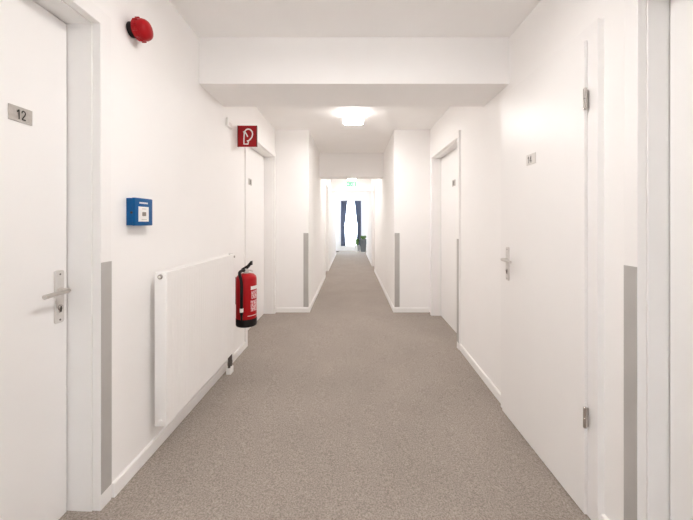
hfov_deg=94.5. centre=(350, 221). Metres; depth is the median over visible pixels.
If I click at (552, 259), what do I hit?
door
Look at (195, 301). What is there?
radiator
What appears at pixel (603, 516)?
baseboard
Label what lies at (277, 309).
baseboard
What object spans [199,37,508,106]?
ceiling beam
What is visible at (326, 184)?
door
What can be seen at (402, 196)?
wall
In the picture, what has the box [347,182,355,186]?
exit sign
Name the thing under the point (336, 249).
baseboard
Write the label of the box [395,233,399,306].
guard
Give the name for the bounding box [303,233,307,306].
guard
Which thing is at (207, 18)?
ceiling
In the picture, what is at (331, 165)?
ceiling beam
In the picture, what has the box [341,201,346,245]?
curtain
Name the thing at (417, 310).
baseboard
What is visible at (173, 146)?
wall
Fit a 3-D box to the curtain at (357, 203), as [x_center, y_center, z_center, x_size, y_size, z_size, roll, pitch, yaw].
[0.315,0.062,14.924,0.310,2.106,0.064,0,0,0]
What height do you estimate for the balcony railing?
1.090 m
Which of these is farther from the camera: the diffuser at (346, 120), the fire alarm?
the diffuser at (346, 120)
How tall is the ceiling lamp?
0.112 m
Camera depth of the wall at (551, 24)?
1.96 m
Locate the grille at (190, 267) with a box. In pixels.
[157,253,234,274]
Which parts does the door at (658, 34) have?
frame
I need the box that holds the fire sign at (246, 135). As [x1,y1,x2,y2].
[237,126,256,146]
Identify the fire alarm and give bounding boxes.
[126,17,152,42]
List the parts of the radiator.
panel, panel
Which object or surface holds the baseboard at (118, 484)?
attached to the wall at (173, 146)
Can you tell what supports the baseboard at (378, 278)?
attached to the wall at (402, 196)
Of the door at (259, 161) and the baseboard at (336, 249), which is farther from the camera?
the baseboard at (336, 249)
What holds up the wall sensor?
attached to the wall at (173, 146)
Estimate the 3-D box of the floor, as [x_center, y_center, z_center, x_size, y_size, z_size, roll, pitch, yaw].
[0.000,1.366,6.150,3.240,0.154,17.700,0,0,0]
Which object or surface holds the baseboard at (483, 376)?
attached to the wall at (551, 24)
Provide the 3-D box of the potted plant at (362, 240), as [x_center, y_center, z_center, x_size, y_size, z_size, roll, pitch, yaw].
[0.559,0.980,14.545,0.311,0.739,0.311,0,0,0]
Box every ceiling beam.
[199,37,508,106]
[319,153,382,178]
[331,179,370,191]
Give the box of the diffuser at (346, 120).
[344,118,362,123]
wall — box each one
[91,0,274,481]
[275,130,335,307]
[336,193,365,248]
[366,130,429,311]
[430,0,623,519]
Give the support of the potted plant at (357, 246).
on the floor
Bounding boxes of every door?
[0,0,111,519]
[244,136,275,346]
[325,181,328,277]
[372,185,374,268]
[430,130,460,349]
[500,18,603,519]
[624,0,692,519]
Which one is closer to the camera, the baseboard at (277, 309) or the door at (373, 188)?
the baseboard at (277, 309)
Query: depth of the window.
15.06 m
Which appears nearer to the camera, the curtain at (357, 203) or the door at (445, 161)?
the door at (445, 161)
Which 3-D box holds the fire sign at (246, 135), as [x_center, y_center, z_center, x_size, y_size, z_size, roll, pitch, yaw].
[-1.038,-0.858,3.205,0.196,0.212,0.017,0,0,0]
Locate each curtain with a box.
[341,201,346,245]
[355,201,360,244]
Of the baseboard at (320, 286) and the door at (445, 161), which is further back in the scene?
the baseboard at (320, 286)
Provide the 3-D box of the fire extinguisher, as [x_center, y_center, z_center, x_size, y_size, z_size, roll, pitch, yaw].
[-1.015,0.686,3.102,0.196,0.623,0.206,0,0,-37]
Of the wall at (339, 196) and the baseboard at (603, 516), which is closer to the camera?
the baseboard at (603, 516)
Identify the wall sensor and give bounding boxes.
[226,117,232,128]
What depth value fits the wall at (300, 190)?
4.79 m
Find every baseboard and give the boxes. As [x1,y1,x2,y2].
[111,342,245,497]
[276,308,309,311]
[309,276,324,310]
[336,249,360,250]
[374,269,393,310]
[393,308,428,312]
[460,344,500,402]
[601,514,608,519]
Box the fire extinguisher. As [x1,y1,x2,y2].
[235,261,256,327]
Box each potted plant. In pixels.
[355,238,359,250]
[360,236,365,251]
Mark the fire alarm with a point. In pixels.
(139, 28)
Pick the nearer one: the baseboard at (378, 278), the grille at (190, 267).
the grille at (190, 267)
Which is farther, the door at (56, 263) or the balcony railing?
the balcony railing
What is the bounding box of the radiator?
[155,253,234,425]
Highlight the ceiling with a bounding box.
[169,0,540,192]
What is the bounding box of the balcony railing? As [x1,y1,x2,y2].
[346,228,355,244]
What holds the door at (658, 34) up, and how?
in the wall at (551, 24)
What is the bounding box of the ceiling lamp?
[343,110,363,123]
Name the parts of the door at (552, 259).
lever, handle, number plate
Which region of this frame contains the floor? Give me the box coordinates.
[59,251,590,519]
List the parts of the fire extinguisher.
squeeze lever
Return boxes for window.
[340,201,361,246]
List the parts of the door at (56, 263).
number plate, lever, handle, frame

